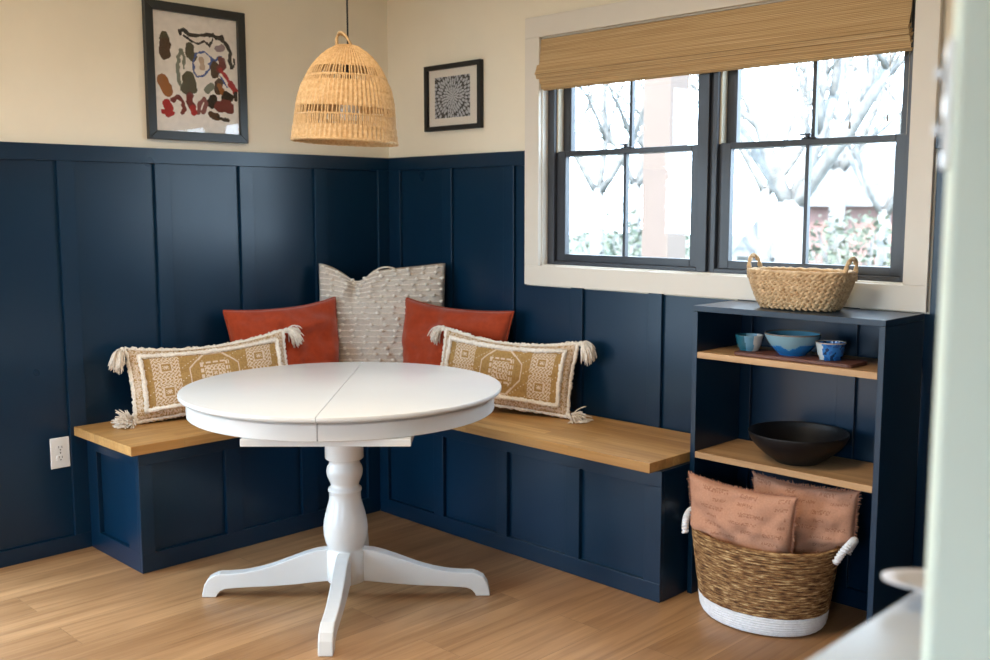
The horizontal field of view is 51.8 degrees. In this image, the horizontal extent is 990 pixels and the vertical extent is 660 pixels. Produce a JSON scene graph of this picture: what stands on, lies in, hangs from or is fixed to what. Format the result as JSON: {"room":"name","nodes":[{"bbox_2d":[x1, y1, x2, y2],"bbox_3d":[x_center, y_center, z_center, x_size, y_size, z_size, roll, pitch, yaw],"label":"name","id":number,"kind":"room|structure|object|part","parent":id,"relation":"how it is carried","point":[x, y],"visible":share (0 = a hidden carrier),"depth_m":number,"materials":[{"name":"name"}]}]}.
{"room":"dining room","nodes":[
{"label":"dining room","id":0,"kind":"room"},
{"bbox_2d":[0,0,389,567],"bbox_3d":[-2.514,-0.318,3.284,0.138,2.620,5.740,7,10,45],"label":"wall","id":1,"kind":"structure","parent":0,"point":[113,237],"depth_m":4.17,"materials":[{"name":"beige paint"}]},
{"bbox_3d":[-1.327,0.818,4.529,0.015,0.064,2.232,7,10,45],"label":"rail","id":2,"kind":"part","parent":1,"relation":"part of","materials":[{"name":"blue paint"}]},
{"bbox_2d":[50,436,69,468],"bbox_3d":[-1.740,0.491,4.077,0.008,0.124,0.077,7,10,45],"label":"power outlet","id":3,"kind":"object","parent":1,"relation":"attached to","point":[59,447],"visible":1,"depth_m":4.07,"materials":[{"name":"white plastic"}]},
{"bbox_2d":[56,444,64,450],"bbox_3d":[-1.738,0.471,4.073,0.003,0.025,0.034,7,10,45],"label":"receptacle","id":4,"kind":"object","parent":3,"relation":"attached to","point":[59,447],"depth_m":4.07,"materials":[{"name":"white plastic"}]},
{"bbox_2d":[56,454,64,460],"bbox_3d":[-1.738,0.512,4.078,0.003,0.025,0.034,7,10,45],"label":"receptacle","id":5,"kind":"object","parent":3,"relation":"attached to","point":[59,457],"depth_m":4.08,"materials":[{"name":"white plastic"}]},
{"bbox_3d":[-1.329,0.044,4.447,0.003,1.621,2.247,7,10,45],"label":"wainscot panel","id":6,"kind":"part","parent":1,"relation":"part of","materials":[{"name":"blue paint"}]},
{"bbox_3d":[-1.329,-0.737,4.342,0.015,0.064,2.232,7,10,45],"label":"rail","id":7,"kind":"part","parent":1,"relation":"part of","materials":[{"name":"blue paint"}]},
{"bbox_2d":[141,0,248,143],"bbox_3d":[-1.272,-1.093,4.353,0.024,0.564,0.468,7,10,45],"label":"framed picture","id":8,"kind":"object","parent":1,"relation":"attached to","point":[195,73],"visible":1,"depth_m":4.35,"materials":[{"name":"paper"}]},
{"bbox_2d":[153,9,238,134],"bbox_3d":[-1.275,-1.093,4.356,0.001,0.496,0.400,7,10,45],"label":"painting","id":9,"kind":"object","parent":8,"relation":"attached to","point":[196,78],"depth_m":4.35},
{"bbox_2d":[0,509,866,659],"bbox_3d":[-0.283,1.276,1.233,6.440,0.060,5.740,7,10,45],"label":"floor","id":10,"kind":"structure","parent":0,"point":[85,603],"depth_m":3.45,"materials":[{"name":"brown wood"}]},
{"bbox_2d":[74,416,380,573],"bbox_3d":[-0.936,0.593,4.524,0.502,0.510,1.639,7,10,45],"label":"storage bench","id":11,"kind":"object","parent":10,"relation":"on","point":[164,493],"visible":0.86,"depth_m":4.07,"materials":[{"name":"blue wood"}]},
{"bbox_3d":[-1.498,0.468,3.992,0.432,0.060,0.018,7,10,45],"label":"rail","id":12,"kind":"part","parent":11,"relation":"part of","materials":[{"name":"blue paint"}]},
{"bbox_3d":[-1.498,0.870,4.041,0.432,0.077,0.018,7,10,45],"label":"rail","id":13,"kind":"part","parent":11,"relation":"part of","materials":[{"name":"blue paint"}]},
{"bbox_3d":[-0.936,0.358,4.496,0.502,0.036,1.639,7,10,45],"label":"seat","id":14,"kind":"part","parent":11,"relation":"part of","materials":[{"name":"brown wood"}]},
{"bbox_3d":[-0.940,0.436,4.231,0.018,0.055,1.148,7,10,45],"label":"rail","id":15,"kind":"part","parent":11,"relation":"part of","materials":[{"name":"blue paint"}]},
{"bbox_2d":[108,325,303,428],"bbox_3d":[-1.181,0.182,4.288,0.859,0.359,0.193,-4,8,-32],"label":"lumbar cushion","id":16,"kind":"object","parent":11,"relation":"on","point":[156,376],"visible":0.73,"depth_m":4.18,"materials":[{"name":"beige fabric"}]},
{"bbox_3d":[-0.939,0.843,4.280,0.018,0.072,1.148,7,10,45],"label":"rail","id":17,"kind":"part","parent":11,"relation":"part of","materials":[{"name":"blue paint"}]},
{"bbox_2d":[223,296,338,364],"bbox_3d":[-0.944,0.095,4.584,0.529,0.462,0.224,-4,8,-27],"label":"throw cushion","id":18,"kind":"object","parent":11,"relation":"on","point":[317,321],"visible":0.48,"depth_m":4.56,"materials":[{"name":"orange fabric"}]},
{"bbox_2d":[319,263,444,362],"bbox_3d":[-0.534,-0.009,4.806,0.600,0.605,0.204,0,7,0],"label":"throw cushion","id":19,"kind":"object","parent":11,"relation":"on","point":[370,310],"visible":0.52,"depth_m":4.75,"materials":[{"name":"fabric"}]},
{"bbox_2d":[177,362,501,655],"bbox_3d":[-0.534,0.573,3.626,1.114,0.764,1.112,0,7,0],"label":"pedestal table","id":20,"kind":"object","parent":10,"relation":"on","point":[343,408],"visible":1,"depth_m":3.51,"materials":[{"name":"white paint"}]},
{"bbox_3d":[-0.821,0.866,3.657,0.455,0.175,0.047,0,7,-1],"label":"leg","id":21,"kind":"part","parent":20,"relation":"part of","materials":[{"name":"white paint"}]},
{"bbox_3d":[-0.530,0.900,3.376,0.047,0.175,0.455,0,7,-1],"label":"leg","id":22,"kind":"part","parent":20,"relation":"part of","materials":[{"name":"white paint"}]},
{"bbox_3d":[-0.537,0.831,3.946,0.047,0.175,0.455,0,7,-1],"label":"leg","id":23,"kind":"part","parent":20,"relation":"part of","materials":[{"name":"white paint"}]},
{"bbox_3d":[-0.246,0.865,3.664,0.455,0.175,0.047,0,7,-1],"label":"leg","id":24,"kind":"part","parent":20,"relation":"part of","materials":[{"name":"white paint"}]},
{"bbox_2d":[380,407,689,602],"bbox_3d":[0.163,0.626,4.238,1.560,0.510,0.493,7,10,45],"label":"storage bench","id":25,"kind":"object","parent":10,"relation":"on","point":[605,501],"visible":0.74,"depth_m":3.93,"materials":[{"name":"blue wood"}]},
{"bbox_2d":[402,297,514,364],"bbox_3d":[-0.189,0.094,4.608,0.565,0.457,0.203,4,8,27],"label":"throw cushion","id":26,"kind":"object","parent":25,"relation":"on","point":[420,317],"visible":0.35,"depth_m":4.58,"materials":[{"name":"orange fabric"}]},
{"bbox_2d":[427,325,596,423],"bbox_3d":[0.033,0.177,4.327,0.814,0.357,0.210,3,7,23],"label":"lumbar cushion","id":27,"kind":"object","parent":25,"relation":"on","point":[536,378],"visible":0.74,"depth_m":4.26,"materials":[{"name":"beige fabric"}]},
{"bbox_3d":[0.032,0.862,4.135,1.560,0.067,0.018,7,10,45],"label":"rail","id":28,"kind":"part","parent":25,"relation":"part of","materials":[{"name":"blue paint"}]},
{"bbox_3d":[0.032,0.454,4.085,1.560,0.058,0.018,7,10,45],"label":"rail","id":29,"kind":"part","parent":25,"relation":"part of","materials":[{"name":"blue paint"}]},
{"bbox_3d":[0.176,0.393,4.197,1.496,0.036,0.493,7,10,45],"label":"seat","id":30,"kind":"part","parent":25,"relation":"part of","materials":[{"name":"brown wood"}]},
{"bbox_2d":[681,507,858,636],"bbox_3d":[0.918,0.809,3.447,0.596,0.334,0.396,7,10,45],"label":"storage basket","id":31,"kind":"object","parent":10,"relation":"on","point":[760,592],"visible":0.83,"depth_m":3.28,"materials":[{"name":"brown wicker"}]},
{"bbox_3d":[0.693,0.663,3.594,0.033,0.080,0.151,4,8,33],"label":"rope handle","id":32,"kind":"part","parent":31,"relation":"part of","materials":[{"name":"white fabric"}]},
{"bbox_2d":[687,470,799,553],"bbox_3d":[0.822,0.706,3.413,0.417,0.412,0.143,5,9,38],"label":"cushion","id":33,"kind":"object","parent":31,"relation":"in","point":[746,518],"visible":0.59,"depth_m":3.34,"materials":[{"name":"fabric"}]},
{"bbox_2d":[751,470,860,553],"bbox_3d":[1.028,0.694,3.416,0.400,0.404,0.150,6,9,43],"label":"cushion","id":34,"kind":"object","parent":31,"relation":"in","point":[826,518],"visible":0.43,"depth_m":3.33,"materials":[{"name":"fabric"}]},
{"bbox_3d":[1.132,0.703,3.268,0.059,0.083,0.151,5,9,36],"label":"rope handle","id":35,"kind":"part","parent":31,"relation":"part of","materials":[{"name":"white fabric"}]},
{"bbox_2d":[687,300,923,622],"bbox_3d":[1.038,0.448,3.480,0.689,1.043,0.285,7,10,45],"label":"shelf unit","id":36,"kind":"object","parent":10,"relation":"on","point":[716,450],"visible":0.78,"depth_m":3.31,"materials":[{"name":"blue wood"}]},
{"bbox_3d":[0.801,0.430,3.716,0.020,1.022,0.285,7,10,45],"label":"panel","id":37,"kind":"part","parent":36,"relation":"part of","materials":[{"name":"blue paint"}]},
{"bbox_2d":[748,421,849,465],"bbox_3d":[1.027,0.394,3.457,0.332,0.105,0.332,7,10,45],"label":"serving bowl","id":38,"kind":"object","parent":36,"relation":"on","point":[793,443],"visible":1,"depth_m":3.41,"materials":[{"name":"black ceramic"}]},
{"bbox_2d":[734,349,866,367],"bbox_3d":[1.005,0.092,3.376,0.428,0.012,0.124,7,10,45],"label":"serving board","id":39,"kind":"object","parent":36,"relation":"on","point":[761,353],"visible":0.8,"depth_m":3.32,"materials":[{"name":"brown wood"}]},
{"bbox_2d":[735,333,763,350],"bbox_3d":[0.874,0.043,3.504,0.095,0.054,0.095,7,10,45],"label":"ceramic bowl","id":40,"kind":"object","parent":39,"relation":"on","point":[745,341],"visible":1,"depth_m":3.47,"materials":[{"name":"teal ceramic"}]},
{"bbox_2d":[764,329,821,355],"bbox_3d":[0.993,0.045,3.399,0.186,0.074,0.186,0,7,2],"label":"ceramic bowl","id":41,"kind":"object","parent":39,"relation":"on","point":[787,342],"visible":0.98,"depth_m":3.35,"materials":[{"name":"blue ceramic"}]},
{"bbox_2d":[815,340,846,360],"bbox_3d":[1.081,0.067,3.283,0.096,0.059,0.096,7,10,45],"label":"ceramic cup","id":42,"kind":"object","parent":39,"relation":"on","point":[827,350],"visible":1,"depth_m":3.25,"materials":[{"name":"blue ceramic"}]},
{"bbox_2d":[747,253,858,311],"bbox_3d":[1.025,-0.162,3.419,0.379,0.183,0.222,7,10,45],"label":"wicker basket","id":43,"kind":"object","parent":36,"relation":"on","point":[799,288],"visible":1,"depth_m":3.33,"materials":[{"name":"wicker"}]},
{"bbox_3d":[0.901,-0.226,3.536,0.027,0.084,0.090,7,10,45],"label":"handle","id":44,"kind":"part","parent":43,"relation":"part of","materials":[{"name":"wicker"}]},
{"bbox_3d":[1.150,-0.196,3.289,0.027,0.084,0.090,7,10,45],"label":"handle","id":45,"kind":"part","parent":43,"relation":"part of","materials":[{"name":"wicker"}]},
{"bbox_3d":[1.037,-0.060,3.419,0.689,0.020,0.285,7,10,45],"label":"panel","id":46,"kind":"part","parent":36,"relation":"part of","materials":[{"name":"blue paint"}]},
{"bbox_3d":[1.274,0.486,3.247,0.020,1.022,0.285,7,10,45],"label":"panel","id":47,"kind":"part","parent":36,"relation":"part of","materials":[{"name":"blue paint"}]},
{"bbox_2d":[808,591,923,659],"bbox_3d":[0.815,0.794,1.210,0.594,0.899,0.900,7,10,45],"label":"countertop","id":48,"kind":"structure","parent":10,"relation":"on","point":[895,633],"depth_m":1.15,"materials":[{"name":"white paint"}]},
{"bbox_2d":[881,569,925,591],"bbox_3d":[0.611,0.319,1.258,0.267,0.032,0.112,0,7,0],"label":"ceramic dish","id":49,"kind":"object","parent":48,"relation":"on","point":[914,579],"visible":0.2,"depth_m":1.27,"materials":[{"name":"white ceramic"}]},
{"bbox_2d":[387,0,954,610],"bbox_3d":[1.695,-0.293,3.041,6.200,2.620,0.138,7,10,45],"label":"wall","id":50,"kind":"structure","parent":0,"point":[457,197],"depth_m":4.42,"materials":[{"name":"beige paint"}]},
{"bbox_2d":[424,59,483,131],"bbox_3d":[-0.196,-1.089,4.756,0.386,0.305,0.024,7,10,45],"label":"framed picture","id":51,"kind":"object","parent":50,"relation":"attached to","point":[453,92],"visible":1,"depth_m":4.75,"materials":[{"name":"paper"}]},
{"bbox_2d":[435,74,469,118],"bbox_3d":[-0.200,-1.091,4.764,0.242,0.190,0.001,7,10,45],"label":"print","id":52,"kind":"object","parent":51,"relation":"attached to","point":[452,93],"depth_m":4.76},
{"bbox_3d":[-0.201,-0.794,4.800,0.958,0.064,0.015,7,10,45],"label":"rail","id":53,"kind":"part","parent":50,"relation":"part of","materials":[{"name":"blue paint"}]},
{"bbox_3d":[1.023,0.132,3.694,4.397,1.621,0.003,7,10,45],"label":"wainscot panel","id":54,"kind":"part","parent":50,"relation":"part of","materials":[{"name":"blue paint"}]},
{"bbox_2d":[524,0,942,312],"bbox_3d":[0.805,-0.703,3.879,1.774,1.144,0.138,7,10,45],"label":"window","id":55,"kind":"structure","parent":50,"relation":"in","point":[710,270],"depth_m":3.86,"materials":[{"name":"beige paint"}]},
{"bbox_3d":[0.165,-0.768,4.431,0.082,0.973,0.020,7,10,45],"label":"casing","id":56,"kind":"part","parent":55,"relation":"part of","materials":[{"name":"beige paint"}]},
{"bbox_3d":[0.539,-0.509,4.194,0.733,0.471,0.030,7,10,45],"label":"sash","id":57,"kind":"part","parent":55,"relation":"part of","materials":[{"name":"grey metal"}]},
{"bbox_3d":[0.563,-0.955,4.165,0.733,0.468,0.029,7,10,45],"label":"sash","id":58,"kind":"part","parent":55,"relation":"part of","materials":[{"name":"grey metal"}]},
{"bbox_3d":[0.763,-1.224,3.774,1.774,0.086,0.020,7,10,45],"label":"casing","id":59,"kind":"part","parent":55,"relation":"part of","materials":[{"name":"beige paint"}]},
{"bbox_2d":[534,0,913,128],"bbox_3d":[0.761,-0.950,3.822,1.608,0.450,0.068,7,10,45],"label":"woven shade","id":60,"kind":"object","parent":55,"relation":"attached to","point":[792,31],"visible":1,"depth_m":3.69,"materials":[{"name":"beige wicker"}]},
{"bbox_3d":[0.749,-1.098,3.792,1.608,0.148,0.032,7,10,45],"label":"panel","id":61,"kind":"part","parent":60,"relation":"part of","materials":[{"name":"beige wicker"}]},
{"bbox_3d":[1.192,-0.819,3.408,0.003,0.238,0.002,7,10,45],"label":"pull cord","id":62,"kind":"part","parent":60,"relation":"part of","materials":[{"name":"white fabric"}]},
{"bbox_3d":[1.284,-0.816,3.316,0.003,0.222,0.002,7,10,45],"label":"pull cord","id":63,"kind":"part","parent":60,"relation":"part of","materials":[{"name":"white fabric"}]},
{"bbox_3d":[0.764,-0.172,3.900,1.774,0.086,0.020,7,10,45],"label":"casing","id":64,"kind":"part","parent":55,"relation":"part of","materials":[{"name":"beige paint"}]},
{"bbox_3d":[1.111,-0.441,3.627,0.716,0.471,0.030,7,10,45],"label":"sash","id":65,"kind":"part","parent":55,"relation":"part of","materials":[{"name":"grey metal"}]},
{"bbox_3d":[1.135,-0.887,3.598,0.716,0.468,0.029,7,10,45],"label":"sash","id":66,"kind":"part","parent":55,"relation":"part of","materials":[{"name":"grey metal"}]},
{"bbox_3d":[1.363,-0.627,3.243,0.080,0.973,0.020,7,10,45],"label":"casing","id":67,"kind":"part","parent":55,"relation":"part of","materials":[{"name":"beige paint"}]},
{"bbox_3d":[1.017,0.906,3.781,4.397,0.064,0.015,7,10,45],"label":"rail","id":68,"kind":"part","parent":50,"relation":"part of","materials":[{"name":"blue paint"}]},
{"bbox_3d":[1.983,-0.535,2.634,1.663,0.064,0.015,7,10,45],"label":"rail","id":69,"kind":"part","parent":50,"relation":"part of","materials":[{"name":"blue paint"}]},
{"bbox_2d":[921,0,989,659],"bbox_3d":[1.059,-0.015,0.735,1.350,2.620,0.105,3,7,21],"label":"wall partition","id":70,"kind":"structure","parent":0,"point":[956,612],"depth_m":0.93,"materials":[{"name":"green paint"}]},
{"bbox_2d":[931,37,955,169],"bbox_3d":[0.422,-0.211,0.963,0.016,0.116,0.080,3,7,21],"label":"light switch","id":71,"kind":"object","parent":70,"relation":"attached to","point":[946,73],"visible":1,"depth_m":0.93,"materials":[{"name":"white plastic"}]},
{"bbox_3d":[0.419,-0.190,0.967,0.009,0.011,0.008,3,7,21],"label":"lever","id":72,"kind":"part","parent":71,"relation":"part of","materials":[{"name":"white plastic"}]},
{"bbox_3d":[0.419,-0.242,0.961,0.009,0.011,0.008,3,7,21],"label":"lever","id":73,"kind":"part","parent":71,"relation":"part of","materials":[{"name":"white plastic"}]},
{"bbox_3d":[0.427,-0.211,0.961,0.006,0.116,0.080,3,7,21],"label":"plate","id":74,"kind":"part","parent":71,"relation":"part of","materials":[{"name":"white plastic"}]},
{"bbox_3d":[-0.286,-1.405,0.911,6.440,0.100,5.740,7,10,45],"label":"ceiling","id":75,"kind":"structure","parent":0,"visible":0},
{"bbox_2d":[290,0,398,146],"bbox_3d":[-0.511,-1.136,3.405,0.364,1.027,0.365,-1,7,-7],"label":"pendant lamp","id":76,"kind":"object","parent":75,"relation":"hanging from","point":[346,97],"visible":1,"depth_m":3.33,"materials":[{"name":"wicker"}]},
{"bbox_3d":[-0.512,-0.975,3.436,0.026,0.056,0.080,5,9,37],"label":"handle","id":77,"kind":"part","parent":76,"relation":"part of","materials":[{"name":"wicker"}]},
{"bbox_3d":[-0.511,-0.971,3.411,0.080,0.055,0.027,7,10,45],"label":"handle","id":78,"kind":"part","parent":76,"relation":"part of","materials":[{"name":"wicker"}]},
{"bbox_3d":[-0.495,-1.262,3.390,0.006,0.736,0.006,7,10,45],"label":"cord","id":79,"kind":"part","parent":76,"relation":"part of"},
{"bbox_2d":[343,64,352,78],"bbox_3d":[-0.495,-0.846,3.440,0.034,0.105,0.034,7,10,45],"label":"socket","id":80,"kind":"object","parent":76,"relation":"attached to","point":[347,66],"depth_m":3.42,"materials":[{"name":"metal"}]},
{"bbox_3d":[-0.495,-0.752,3.451,0.071,0.086,0.071,7,10,45],"label":"bulb","id":81,"kind":"part","parent":76,"relation":"part of","materials":[{"name":"white glass"}]},
{"label":"outside","id":82,"kind":"structure","parent":0,"visible":0},
{"bbox_2d":[569,232,743,260],"bbox_3d":[-5.840,0.770,10.677,75.000,0.200,120.000,7,10,45],"label":"ground","id":83,"kind":"structure","parent":82,"point":[736,238],"depth_m":56.20,"materials":[{"name":"white snow"}]},
{"bbox_2d":[573,80,643,254],"bbox_3d":[1.189,-3.355,13.889,4.654,7.254,3.547,-4,8,-32],"label":"bare tree","id":84,"kind":"object","parent":83,"relation":"on","point":[598,189],"visible":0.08,"depth_m":14.31,"materials":[{"name":"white plant"}]},
{"bbox_2d":[569,204,687,256],"bbox_3d":[1.938,-1.050,16.596,2.420,2.006,2.437,7,10,45],"label":"shrub","id":85,"kind":"object","parent":83,"relation":"on","point":[606,213],"visible":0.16,"depth_m":16.39,"materials":[{"name":"green plant"}]},
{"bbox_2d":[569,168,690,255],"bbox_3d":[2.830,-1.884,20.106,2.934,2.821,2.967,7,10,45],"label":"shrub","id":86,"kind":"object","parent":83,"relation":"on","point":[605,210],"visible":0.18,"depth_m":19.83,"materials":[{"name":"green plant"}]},
{"bbox_2d":[575,77,697,255],"bbox_3d":[3.029,-3.822,19.461,5.190,6.848,4.566,4,8,32],"label":"bare tree","id":87,"kind":"object","parent":83,"relation":"on","point":[635,189],"visible":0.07,"depth_m":19.41,"materials":[{"name":"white plant"}]},
{"bbox_2d":[600,216,689,258],"bbox_3d":[2.164,-0.725,14.666,1.804,1.819,1.851,7,10,45],"label":"shrub","id":88,"kind":"object","parent":83,"relation":"on","point":[637,234],"visible":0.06,"depth_m":14.63,"materials":[{"name":"green plant"}]},
{"bbox_2d":[641,75,688,257],"bbox_3d":[1.123,-0.582,6.783,0.280,3.400,0.280,7,10,45],"label":"porch post","id":89,"kind":"object","parent":83,"relation":"on","point":[666,100],"visible":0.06,"depth_m":6.65,"materials":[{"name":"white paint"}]},
{"bbox_2d":[732,218,814,261],"bbox_3d":[4.761,-1.046,17.516,1.040,1.750,1.060,7,10,45],"label":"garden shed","id":90,"kind":"object","parent":83,"relation":"on","point":[747,245],"visible":0.13,"depth_m":17.18,"materials":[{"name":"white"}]},
{"bbox_2d":[689,57,858,261],"bbox_3d":[4.366,-3.457,14.964,4.067,7.193,4.553,-6,9,-39],"label":"bare tree","id":91,"kind":"object","parent":83,"relation":"on","point":[765,192],"visible":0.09,"depth_m":15.25,"materials":[{"name":"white plant"}]},
{"bbox_2d":[691,52,903,262],"bbox_3d":[2.945,-2.838,10.799,3.839,6.966,5.339,-2,7,-15],"label":"bare tree","id":92,"kind":"object","parent":83,"relation":"on","point":[790,200],"visible":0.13,"depth_m":10.18,"materials":[{"name":"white plant"}]},
{"bbox_2d":[753,55,901,266],"bbox_3d":[5.111,-2.840,12.658,4.308,6.518,4.898,2,7,16],"label":"bare tree","id":93,"kind":"object","parent":83,"relation":"on","point":[860,172],"visible":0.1,"depth_m":13.14,"materials":[{"name":"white plant"}]},
{"bbox_2d":[764,53,903,264],"bbox_3d":[6.429,-3.887,17.585,5.572,7.418,4.320,2,7,18],"label":"bare tree","id":94,"kind":"object","parent":83,"relation":"on","point":[838,170],"visible":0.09,"depth_m":17.56,"materials":[{"name":"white plant"}]},
{"bbox_2d":[808,208,890,265],"bbox_3d":[5.136,-0.844,15.143,1.822,1.934,1.732,7,10,45],"label":"shrub","id":95,"kind":"object","parent":83,"relation":"on","point":[810,254],"visible":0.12,"depth_m":15.05,"materials":[{"name":"green plant"}]},
{"bbox_2d":[808,210,891,266],"bbox_3d":[3.939,-0.332,10.986,1.577,1.909,1.553,7,10,45],"label":"shrub","id":96,"kind":"object","parent":83,"relation":"on","point":[840,254],"visible":0.2,"depth_m":10.91,"materials":[{"name":"green plant"}]},
{"bbox_2d":[808,145,895,265],"bbox_3d":[8.047,-1.926,19.158,3.700,3.100,3.600,7,10,45],"label":"outbuilding","id":97,"kind":"structure","parent":83,"relation":"on","point":[878,161],"depth_m":18.82,"materials":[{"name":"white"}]}
]}

